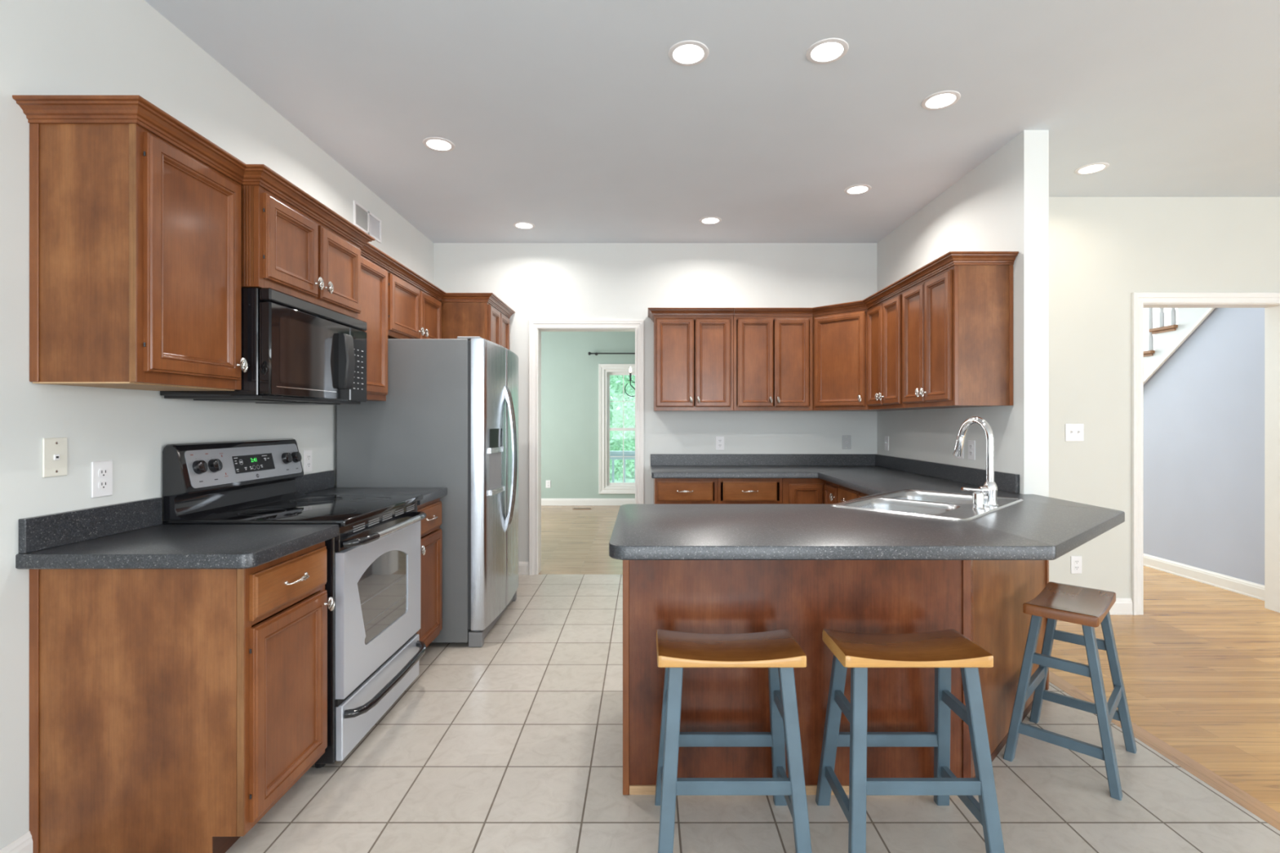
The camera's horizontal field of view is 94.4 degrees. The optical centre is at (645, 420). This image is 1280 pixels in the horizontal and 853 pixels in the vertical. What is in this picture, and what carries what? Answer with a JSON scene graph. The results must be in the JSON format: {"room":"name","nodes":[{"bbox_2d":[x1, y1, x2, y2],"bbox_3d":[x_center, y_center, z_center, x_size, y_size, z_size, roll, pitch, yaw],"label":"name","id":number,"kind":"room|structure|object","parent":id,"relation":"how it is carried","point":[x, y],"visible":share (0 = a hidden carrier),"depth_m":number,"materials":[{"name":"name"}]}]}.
{"room":"kitchen","nodes":[
{"label":"kitchen","id":0,"kind":"room"},
{"bbox_2d":[0,0,433,849],"bbox_3d":[-1.814,-0.101,0.141,0.120,2.743,9.523,0,0,0],"label":"wall","id":1,"kind":"structure","parent":0,"point":[47,46],"depth_m":1.88,"materials":[{"name":"paint"}]},
{"bbox_2d":[0,831,32,852],"bbox_3d":[-1.747,1.218,-1.407,0.014,0.105,6.185,0,0,0],"label":"baseboard","id":2,"kind":"structure","parent":1,"relation":"attached to","point":[23,844],"depth_m":1.66,"materials":[{"name":"paint"}]},
{"bbox_2d":[42,437,66,477],"bbox_3d":[-1.749,0.108,1.756,0.010,0.115,0.072,0,0,0],"label":"phone jack","id":3,"kind":"object","parent":1,"relation":"attached to","point":[54,449],"visible":1,"depth_m":1.75,"materials":[{"name":"beige plastic"}]},
{"bbox_2d":[18,497,161,553],"bbox_3d":[-1.744,0.323,1.889,0.021,0.096,0.469,0,0,0],"label":"backsplash","id":4,"kind":"structure","parent":1,"relation":"attached to","point":[37,533],"depth_m":1.83,"materials":[{"name":"grey stone"}]},
{"bbox_2d":[91,460,112,497],"bbox_3d":[-1.750,0.187,1.908,0.009,0.115,0.072,0,0,0],"label":"wall outlet","id":5,"kind":"object","parent":1,"relation":"attached to","point":[101,471],"visible":1,"depth_m":1.90,"materials":[{"name":"white plastic"}]},
{"bbox_2d":[97,468,108,477],"bbox_3d":[-1.747,0.168,1.908,0.003,0.028,0.033,0,0,0],"label":"receptacle","id":6,"kind":"object","parent":5,"relation":"attached to","point":[102,473],"depth_m":1.91,"materials":[{"name":"white plastic"}]},
{"bbox_2d":[97,480,108,489],"bbox_3d":[-1.747,0.206,1.908,0.003,0.028,0.033,0,0,0],"label":"receptacle","id":7,"kind":"object","parent":5,"relation":"attached to","point":[102,484],"depth_m":1.91,"materials":[{"name":"white plastic"}]},
{"bbox_2d":[12,94,248,391],"bbox_3d":[-1.577,-0.504,1.884,0.354,0.795,0.488,0,0,0],"label":"upper cabinet","id":8,"kind":"object","parent":1,"relation":"attached to","point":[135,214],"visible":1,"depth_m":1.69,"materials":[{"name":"brown wood"}]},
{"bbox_2d":[240,164,374,319],"bbox_3d":[-1.546,-0.693,2.509,0.416,0.419,0.856,0,0,0],"label":"upper cabinet","id":9,"kind":"object","parent":1,"relation":"attached to","point":[294,244],"visible":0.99,"depth_m":2.34,"materials":[{"name":"brown wood"}]},
{"bbox_2d":[160,287,366,404],"bbox_3d":[-1.532,-0.279,2.507,0.441,0.405,0.751,0,0,0],"label":"microwave","id":10,"kind":"object","parent":9,"relation":"attached to","point":[296,351],"visible":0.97,"depth_m":2.30,"materials":[{"name":"black plastic"}]},
{"bbox_2d":[303,449,311,472],"bbox_3d":[-1.750,0.209,3.070,0.009,0.115,0.072,0,0,0],"label":"wall outlet","id":11,"kind":"object","parent":1,"relation":"attached to","point":[308,453],"visible":0.99,"depth_m":3.06,"materials":[{"name":"white plastic"}]},
{"bbox_2d":[295,470,333,493],"bbox_3d":[-1.744,0.323,3.097,0.021,0.096,0.402,0,0,0],"label":"backsplash","id":12,"kind":"structure","parent":1,"relation":"attached to","point":[314,482],"depth_m":3.11,"materials":[{"name":"grey laminate"}]},
{"bbox_2d":[353,200,381,243],"bbox_3d":[-1.750,-1.249,3.735,0.008,0.150,0.364,0,0,0],"label":"air vent","id":13,"kind":"object","parent":1,"relation":"in","point":[363,219],"visible":0.94,"depth_m":3.72,"materials":[{"name":"white plastic"}]},
{"bbox_2d":[360,242,395,400],"bbox_3d":[-1.577,-0.506,3.104,0.354,0.791,0.428,0,0,0],"label":"upper cabinet","id":14,"kind":"object","parent":1,"relation":"attached to","point":[375,263],"visible":0.16,"depth_m":3.17,"materials":[{"name":"brown wood"}]},
{"bbox_2d":[386,260,446,338],"bbox_3d":[-1.577,-0.693,3.749,0.354,0.419,0.858,0,0,0],"label":"upper cabinet","id":15,"kind":"object","parent":1,"relation":"attached to","point":[414,304],"visible":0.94,"depth_m":3.64,"materials":[{"name":"brown wood"}]},
{"bbox_2d":[440,293,515,350],"bbox_3d":[-1.415,0.184,4.537,0.678,2.173,0.728,0,0,0],"label":"upper cabinet","id":16,"kind":"object","parent":1,"relation":"attached to","point":[486,316],"visible":0.02,"depth_m":4.22,"materials":[{"name":"brown wood"}]},
{"bbox_2d":[541,331,635,498],"bbox_3d":[-0.580,-0.101,8.960,5.240,2.743,0.120,0,0,0],"label":"wall","id":17,"kind":"structure","parent":0,"point":[569,375],"depth_m":8.90,"materials":[{"name":"green paint"}]},
{"bbox_2d":[546,480,551,488],"bbox_3d":[-1.464,0.951,8.896,0.072,0.115,0.009,0,0,0],"label":"wall outlet","id":18,"kind":"object","parent":17,"relation":"attached to","point":[548,482],"visible":1,"depth_m":8.89,"materials":[{"name":"white plastic"}]},
{"bbox_2d":[541,498,635,505],"bbox_3d":[-0.650,1.218,8.893,4.900,0.105,0.014,0,0,0],"label":"baseboard","id":19,"kind":"structure","parent":17,"relation":"attached to","point":[544,501],"depth_m":8.89,"materials":[{"name":"paint"}]},
{"bbox_2d":[587,351,635,355],"bbox_3d":[-0.090,-1.004,8.852,1.540,0.052,0.096,0,0,0],"label":"curtain rod","id":20,"kind":"object","parent":17,"relation":"attached to","point":[588,353],"visible":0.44,"depth_m":8.82,"materials":[{"name":"black metal"}]},
{"bbox_2d":[598,364,635,493],"bbox_3d":[-0.130,0.121,8.939,1.148,1.948,0.122,0,0,0],"label":"window","id":21,"kind":"structure","parent":17,"relation":"in","point":[605,371],"depth_m":8.90,"materials":[{"name":"paint"}]},
{"bbox_2d":[433,243,876,561],"bbox_3d":[0.083,-0.101,4.966,3.914,2.743,0.127,0,0,0],"label":"wall","id":22,"kind":"structure","parent":0,"point":[537,281],"depth_m":4.90,"materials":[{"name":"paint"}]},
{"bbox_2d":[518,561,528,574],"bbox_3d":[-1.042,1.218,4.896,0.155,0.105,0.014,0,0,0],"label":"baseboard","id":23,"kind":"structure","parent":22,"relation":"attached to","point":[523,566],"depth_m":4.89,"materials":[{"name":"paint"}]},
{"bbox_2d":[528,320,644,574],"bbox_3d":[-0.488,0.219,4.971,0.949,2.104,0.175,0,0,0],"label":"door frame","id":24,"kind":"structure","parent":22,"relation":"in","point":[535,326],"depth_m":4.89,"materials":[{"name":"paint"}]},
{"bbox_2d":[647,307,734,411],"bbox_3d":[0.349,-0.474,4.723,0.665,0.789,0.356,0,0,0],"label":"upper cabinet","id":25,"kind":"object","parent":22,"relation":"attached to","point":[694,347],"visible":1,"depth_m":4.59,"materials":[{"name":"brown wood"}]},
{"bbox_2d":[715,435,724,449],"bbox_3d":[0.614,0.185,4.899,0.072,0.115,0.009,0,0,0],"label":"wall outlet","id":26,"kind":"object","parent":22,"relation":"attached to","point":[719,439],"visible":1,"depth_m":4.90,"materials":[{"name":"white plastic"}]},
{"bbox_2d":[729,307,813,411],"bbox_3d":[0.990,-0.474,4.723,0.612,0.789,0.356,0,0,0],"label":"upper cabinet","id":27,"kind":"object","parent":22,"relation":"attached to","point":[773,346],"visible":1,"depth_m":4.59,"materials":[{"name":"brown wood"}]},
{"bbox_2d":[650,453,1019,493],"bbox_3d":[0.977,0.323,3.966,1.873,0.096,1.871,0,0,0],"label":"backsplash","id":28,"kind":"structure","parent":22,"relation":"attached to","point":[1006,482],"depth_m":4.88,"materials":[{"name":"grey stone"}]},
{"bbox_2d":[842,435,850,448],"bbox_3d":[1.662,0.177,4.898,0.072,0.115,0.010,0,0,0],"label":"phone jack","id":29,"kind":"object","parent":22,"relation":"attached to","point":[846,438],"visible":1,"depth_m":4.90,"materials":[{"name":"white plastic"}]},
{"bbox_2d":[804,300,900,411],"bbox_3d":[1.589,-0.474,4.578,0.648,0.789,0.646,0,0,0],"label":"upper cabinet","id":30,"kind":"object","parent":22,"relation":"attached to","point":[839,331],"visible":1,"depth_m":4.44,"materials":[{"name":"brown wood"}]},
{"bbox_2d":[144,0,1279,243],"bbox_3d":[2.373,-1.522,0.205,8.494,0.100,9.650,0,0,0],"label":"ceiling","id":31,"kind":"structure","parent":0,"point":[573,120],"depth_m":2.75,"materials":[{"name":"paint"}]},
{"bbox_2d":[422,137,454,151],"bbox_3d":[-1.100,-1.469,3.152,0.164,0.005,0.164,0,0,0],"label":"recessed light","id":32,"kind":"object","parent":31,"relation":"in","point":[437,144],"visible":1,"depth_m":3.15,"materials":[{"name":"white plastic"}]},
{"bbox_2d":[513,222,535,229],"bbox_3d":[-0.915,-1.469,4.459,0.164,0.005,0.164,0,0,0],"label":"recessed light","id":33,"kind":"object","parent":31,"relation":"in","point":[525,225],"visible":1,"depth_m":4.46,"materials":[{"name":"white plastic"}]},
{"bbox_2d":[667,40,708,66],"bbox_3d":[0.171,-1.469,2.372,0.164,0.005,0.164,0,0,0],"label":"recessed light","id":34,"kind":"object","parent":31,"relation":"in","point":[687,52],"visible":1,"depth_m":2.37,"materials":[{"name":"white plastic"}]},
{"bbox_2d":[699,216,721,224],"bbox_3d":[0.475,-1.469,4.348,0.164,0.005,0.164,0,0,0],"label":"recessed light","id":35,"kind":"object","parent":31,"relation":"in","point":[709,220],"visible":1,"depth_m":4.33,"materials":[{"name":"white plastic"}]},
{"bbox_2d":[805,37,848,63],"bbox_3d":[0.722,-1.469,2.358,0.164,0.005,0.164,0,0,0],"label":"recessed light","id":36,"kind":"object","parent":31,"relation":"in","point":[826,51],"visible":1,"depth_m":2.35,"materials":[{"name":"white plastic"}]},
{"bbox_2d":[844,184,871,194],"bbox_3d":[1.348,-1.469,3.767,0.164,0.005,0.164,0,0,0],"label":"recessed light","id":37,"kind":"object","parent":31,"relation":"in","point":[857,188],"visible":1,"depth_m":3.76,"materials":[{"name":"white plastic"}]},
{"bbox_2d":[920,90,960,110],"bbox_3d":[1.354,-1.469,2.719,0.164,0.005,0.164,0,0,0],"label":"recessed light","id":38,"kind":"object","parent":31,"relation":"in","point":[944,99],"visible":1,"depth_m":2.71,"materials":[{"name":"white plastic"}]},
{"bbox_2d":[1074,162,1109,174],"bbox_3d":[2.600,-1.469,3.454,0.164,0.005,0.164,0,0,0],"label":"recessed light","id":39,"kind":"object","parent":31,"relation":"in","point":[1097,166],"visible":1,"depth_m":3.45,"materials":[{"name":"white plastic"}]},
{"bbox_2d":[225,505,1279,852],"bbox_3d":[-0.568,1.321,2.250,5.065,0.100,13.500,0,0,0],"label":"floor","id":40,"kind":"structure","parent":0,"point":[513,743],"depth_m":2.05,"materials":[{"name":"beige tile"}]},
{"bbox_2d":[29,541,334,852],"bbox_3d":[-1.422,0.843,1.901,0.664,0.856,0.434,0,0,0],"label":"base cabinet","id":41,"kind":"object","parent":40,"relation":"on","point":[171,710],"visible":0.94,"depth_m":1.69,"materials":[{"name":"brown wood"}]},
{"bbox_2d":[15,497,338,568],"bbox_3d":[-1.427,0.344,1.887,0.654,0.139,0.475,0,0,0],"label":"countertop","id":42,"kind":"structure","parent":41,"relation":"on","point":[131,535],"depth_m":1.77,"materials":[{"name":"grey stone"}]},
{"bbox_2d":[162,438,426,768],"bbox_3d":[-1.387,0.677,2.510,0.721,1.187,0.752,0,0,0],"label":"electric range","id":43,"kind":"object","parent":40,"relation":"on","point":[374,655],"visible":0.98,"depth_m":2.35,"materials":[{"name":"silver metal"}]},
{"bbox_2d":[162,494,422,526],"bbox_3d":[-1.414,0.370,2.510,0.662,0.026,0.752,0,0,0],"label":"cooktop","id":44,"kind":"object","parent":43,"relation":"in","point":[342,510],"depth_m":2.36,"materials":[{"name":"black glass"}]},
{"bbox_2d":[336,336,518,647],"bbox_3d":[-1.272,0.399,3.762,0.916,1.745,0.900,0,0,0],"label":"refrigerator","id":45,"kind":"object","parent":40,"relation":"on","point":[448,417],"visible":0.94,"depth_m":3.31,"materials":[{"name":"grey metal"}]},
{"bbox_2d":[416,497,442,649],"bbox_3d":[-1.422,0.843,3.099,0.664,0.856,0.398,0,0,0],"label":"base cabinet","id":46,"kind":"object","parent":40,"relation":"on","point":[431,534],"visible":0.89,"depth_m":3.14,"materials":[{"name":"brown wood"}]},
{"bbox_2d":[295,470,446,505],"bbox_3d":[-1.429,0.344,3.097,0.651,0.139,0.402,0,0,0],"label":"countertop","id":47,"kind":"structure","parent":46,"relation":"on","point":[320,482],"depth_m":3.11,"materials":[{"name":"grey stone"}]},
{"bbox_2d":[573,507,591,509],"bbox_3d":[-0.915,1.269,8.555,0.270,0.005,0.110,0,0,0],"label":"floor vent","id":48,"kind":"object","parent":40,"relation":"in","point":[573,508],"visible":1,"depth_m":8.55,"materials":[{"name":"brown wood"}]},
{"bbox_2d":[653,478,717,503],"bbox_3d":[0.293,0.843,4.569,0.454,0.856,0.663,0,0,0],"label":"base cabinet","id":49,"kind":"object","parent":40,"relation":"on","point":[666,491],"visible":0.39,"depth_m":4.27,"materials":[{"name":"brown wood"}]},
{"bbox_2d":[654,629,812,852],"bbox_3d":[0.249,0.972,1.810,0.437,0.598,0.349,0,0,0],"label":"bar stool","id":50,"kind":"object","parent":40,"relation":"on","point":[779,651],"visible":1,"depth_m":1.71,"materials":[{"name":"blue paint"}]},
{"bbox_2d":[717,478,782,503],"bbox_3d":[0.757,0.843,4.569,0.470,0.856,0.663,0,0,0],"label":"base cabinet","id":51,"kind":"object","parent":40,"relation":"on","point":[730,491],"visible":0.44,"depth_m":4.27,"materials":[{"name":"brown wood"}]},
{"bbox_2d":[782,478,839,503],"bbox_3d":[1.454,0.843,4.446,0.919,0.856,0.911,0,0,0],"label":"base cabinet","id":52,"kind":"object","parent":40,"relation":"on","point":[795,491],"visible":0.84,"depth_m":4.28,"materials":[{"name":"brown wood"}]},
{"bbox_2d":[608,453,1124,559],"bbox_3d":[0.926,0.344,3.329,2.077,0.139,3.145,0,0,0],"label":"countertop","id":53,"kind":"structure","parent":52,"relation":"on","point":[1037,527],"depth_m":2.15,"materials":[{"name":"grey stone"}]},
{"bbox_2d":[831,489,1023,520],"bbox_3d":[1.283,0.423,2.672,0.559,0.251,0.838,0,0,45],"label":"sink","id":54,"kind":"object","parent":53,"relation":"in","point":[936,504],"depth_m":2.69,"materials":[{"name":"metal"}]},
{"bbox_2d":[984,495,989,507],"bbox_3d":[1.440,0.342,2.515,0.036,0.048,0.036,0,0,0],"label":"soap dispenser","id":55,"kind":"object","parent":54,"relation":"on","point":[986,498],"visible":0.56,"depth_m":2.50,"materials":[{"name":"silver metal"}]},
{"bbox_2d":[952,416,998,506],"bbox_3d":[1.436,0.174,2.657,0.165,0.385,0.257,0,0,0],"label":"kitchen faucet","id":56,"kind":"object","parent":53,"relation":"on","point":[989,488],"visible":0.92,"depth_m":2.55,"materials":[{"name":"silver metal"}]},
{"bbox_2d":[622,560,1048,795],"bbox_3d":[0.917,0.843,2.536,1.990,0.856,1.054,0,0,0],"label":"base cabinet","id":57,"kind":"object","parent":40,"relation":"on","point":[983,601],"visible":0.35,"depth_m":2.02,"materials":[{"name":"brown wood"}]},
{"bbox_2d":[837,485,868,502],"bbox_3d":[1.581,0.843,3.588,0.663,0.856,0.800,0,0,0],"label":"base cabinet","id":58,"kind":"object","parent":40,"relation":"on","point":[844,494],"visible":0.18,"depth_m":3.79,"materials":[{"name":"brown wood"}]},
{"bbox_2d":[815,629,1004,852],"bbox_3d":[0.786,0.972,1.810,0.437,0.598,0.349,0,0,0],"label":"bar stool","id":59,"kind":"object","parent":40,"relation":"on","point":[942,651],"visible":1,"depth_m":1.72,"materials":[{"name":"blue paint"}]},
{"bbox_2d":[1003,582,1137,800],"bbox_3d":[1.620,0.972,2.257,0.437,0.598,0.349,0,0,-45],"label":"bar stool","id":60,"kind":"object","parent":40,"relation":"on","point":[1088,607],"visible":1,"depth_m":2.20,"materials":[{"name":"blue paint"}]},
{"bbox_2d":[1048,671,1279,831],"bbox_3d":[2.009,1.321,0.202,0.087,0.101,9.403,0,0,0],"label":"trim","id":61,"kind":"structure","parent":40,"relation":"on","point":[1249,802],"depth_m":2.16,"materials":[{"name":"brown wood"}]},
{"bbox_2d":[876,129,1048,497],"bbox_3d":[1.978,-0.101,3.950,0.125,2.743,1.905,0,0,0],"label":"wall partition","id":62,"kind":"structure","parent":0,"point":[1002,204],"depth_m":3.19,"materials":[{"name":"paint"}]},
{"bbox_2d":[884,435,888,450],"bbox_3d":[1.905,0.179,4.700,0.020,0.115,0.072,0,0,0],"label":"light switch","id":63,"kind":"object","parent":62,"relation":"attached to","point":[886,437],"visible":1,"depth_m":4.69,"materials":[{"name":"white plastic"}]},
{"bbox_2d":[862,281,938,409],"bbox_3d":[1.735,-0.474,3.995,0.356,0.789,0.586,0,0,0],"label":"upper cabinet","id":64,"kind":"object","parent":62,"relation":"attached to","point":[885,306],"visible":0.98,"depth_m":3.94,"materials":[{"name":"brown wood"}]},
{"bbox_2d":[895,251,1018,408],"bbox_3d":[1.735,-0.474,3.369,0.356,0.789,0.663,0,0,0],"label":"upper cabinet","id":65,"kind":"object","parent":62,"relation":"attached to","point":[957,307],"visible":1,"depth_m":3.09,"materials":[{"name":"brown wood"}]},
{"bbox_2d":[956,444,964,458],"bbox_3d":[1.905,0.171,3.600,0.020,0.115,0.072,0,0,0],"label":"light switch","id":66,"kind":"object","parent":62,"relation":"attached to","point":[962,456],"visible":0.16,"depth_m":3.57,"materials":[{"name":"white plastic"}]},
{"bbox_2d":[968,440,975,460],"bbox_3d":[1.911,0.171,3.475,0.009,0.115,0.072,0,0,0],"label":"wall outlet","id":67,"kind":"object","parent":62,"relation":"attached to","point":[971,443],"visible":1,"depth_m":3.47,"materials":[{"name":"white plastic"}]},
{"bbox_2d":[1143,307,1177,351],"bbox_3d":[5.480,-1.329,6.516,0.120,5.200,5.007,0,0,0],"label":"wall","id":68,"kind":"structure","parent":0,"point":[1156,311],"depth_m":6.31,"materials":[{"name":"paint"}]},
{"bbox_2d":[1048,196,1279,598],"bbox_3d":[4.270,-0.101,3.953,4.460,2.743,0.120,0,0,0],"label":"wall","id":69,"kind":"structure","parent":0,"point":[1103,251],"depth_m":3.89,"materials":[{"name":"paint"}]},
{"bbox_2d":[1065,423,1084,441],"bbox_3d":[2.816,0.077,3.883,0.120,0.115,0.020,0,0,0],"label":"light switch","id":70,"kind":"object","parent":69,"relation":"attached to","point":[1073,432],"visible":1,"depth_m":3.89,"materials":[{"name":"white plastic"}]},
{"bbox_2d":[1071,555,1081,573],"bbox_3d":[2.828,0.946,3.889,0.072,0.115,0.009,0,0,0],"label":"wall outlet","id":71,"kind":"object","parent":69,"relation":"attached to","point":[1076,561],"visible":1,"depth_m":3.89,"materials":[{"name":"white plastic"}]},
{"bbox_2d":[1074,560,1079,564],"bbox_3d":[2.828,0.926,3.886,0.033,0.028,0.003,0,0,0],"label":"receptacle","id":72,"kind":"object","parent":71,"relation":"attached to","point":[1076,562],"depth_m":3.89,"materials":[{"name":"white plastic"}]},
{"bbox_2d":[1109,598,1133,614],"bbox_3d":[2.615,1.218,3.886,1.150,0.105,0.014,0,0,0],"label":"baseboard","id":73,"kind":"structure","parent":69,"relation":"attached to","point":[1122,606],"depth_m":3.88,"materials":[{"name":"paint"}]},
{"bbox_2d":[1131,292,1279,615],"bbox_3d":[3.733,0.215,3.953,1.082,2.111,0.160,0,0,0],"label":"door frame","id":74,"kind":"structure","parent":69,"relation":"in","point":[1270,301],"depth_m":3.89,"materials":[{"name":"paint"}]},
{"bbox_2d":[1048,565,1279,813],"bbox_3d":[4.276,1.321,2.350,4.448,0.100,13.700,0,0,0],"label":"floor","id":75,"kind":"structure","parent":0,"point":[1200,667],"depth_m":2.98,"materials":[{"name":"brown wood"}]},
{"bbox_2d":[1143,307,1215,384],"bbox_3d":[4.867,-0.526,5.750,1.065,3.596,3.116,0,0,0],"label":"staircase","id":76,"kind":"structure","parent":75,"relation":"on","point":[1167,339],"depth_m":4.95,"materials":[{"name":"white paint"}]},
{"bbox_2d":[1143,307,1264,585],"bbox_3d":[4.425,-0.031,5.569,0.090,2.605,3.112,0,0,0],"label":"wall","id":77,"kind":"structure","parent":0,"point":[1204,406],"depth_m":4.60,"materials":[{"name":"paint"}]},
{"bbox_2d":[1143,553,1264,600],"bbox_3d":[4.373,1.218,5.510,0.014,0.105,2.980,0,0,0],"label":"baseboard","id":78,"kind":"structure","parent":77,"relation":"attached to","point":[1240,586],"depth_m":4.61,"materials":[{"name":"paint"}]},
{"bbox_3d":[-0.580,-1.522,7.025,5.240,0.100,3.990,0,0,0],"label":"ceiling","id":79,"kind":"structure","parent":0,"visible":0},
{"bbox_2d":[624,366,635,396],"bbox_3d":[0.076,-0.878,7.000,0.652,1.188,0.685,0,0,0],"label":"chandelier","id":80,"kind":"object","parent":79,"relation":"hanging from","point":[630,369],"visible":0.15,"depth_m":6.99,"materials":[{"name":"black metal"}]},
{"label":"outside","id":81,"kind":"structure","parent":0,"visible":0},
{"bbox_2d":[609,448,634,482],"bbox_3d":[0.000,2.571,35.150,60.000,0.200,49.700,0,0,0],"label":"lawn","id":82,"kind":"structure","parent":81,"point":[628,479],"depth_m":25.27,"materials":[{"name":"green plant"}]},
{"bbox_2d":[609,375,635,482],"bbox_3d":[-1.496,-0.128,14.832,3.561,5.211,3.540,0,0,0],"label":"leafy tree","id":83,"kind":"object","parent":82,"relation":"on","point":[615,412],"visible":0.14,"depth_m":14.34,"materials":[{"name":"green plant"}]},
{"bbox_2d":[609,375,635,471],"bbox_3d":[1.018,-0.788,20.516,4.835,6.531,4.806,0,0,0],"label":"leafy tree","id":84,"kind":"object","parent":82,"relation":"on","point":[633,376],"visible":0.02,"depth_m":19.85,"materials":[{"name":"green plant"}]},
{"bbox_2d":[609,375,635,476],"bbox_3d":[-0.307,-1.185,27.489,6.957,9.240,7.006,0,0,0],"label":"leafy tree","id":85,"kind":"object","parent":82,"relation":"on","point":[625,381],"visible":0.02,"depth_m":26.09,"materials":[{"name":"green plant"}]},
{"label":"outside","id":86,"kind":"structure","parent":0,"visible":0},
{"bbox_3d":[0.000,1.456,9.635,8.000,0.130,1.230,0,0,0],"label":"floor","id":87,"kind":"structure","parent":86,"visible":0},
{"bbox_2d":[609,450,635,482],"bbox_3d":[0.000,0.931,10.005,6.000,0.920,0.110,0,0,0],"label":"deck railing","id":88,"kind":"object","parent":87,"relation":"on","point":[612,453],"visible":0.03,"depth_m":9.98,"materials":[{"name":"white wood"}]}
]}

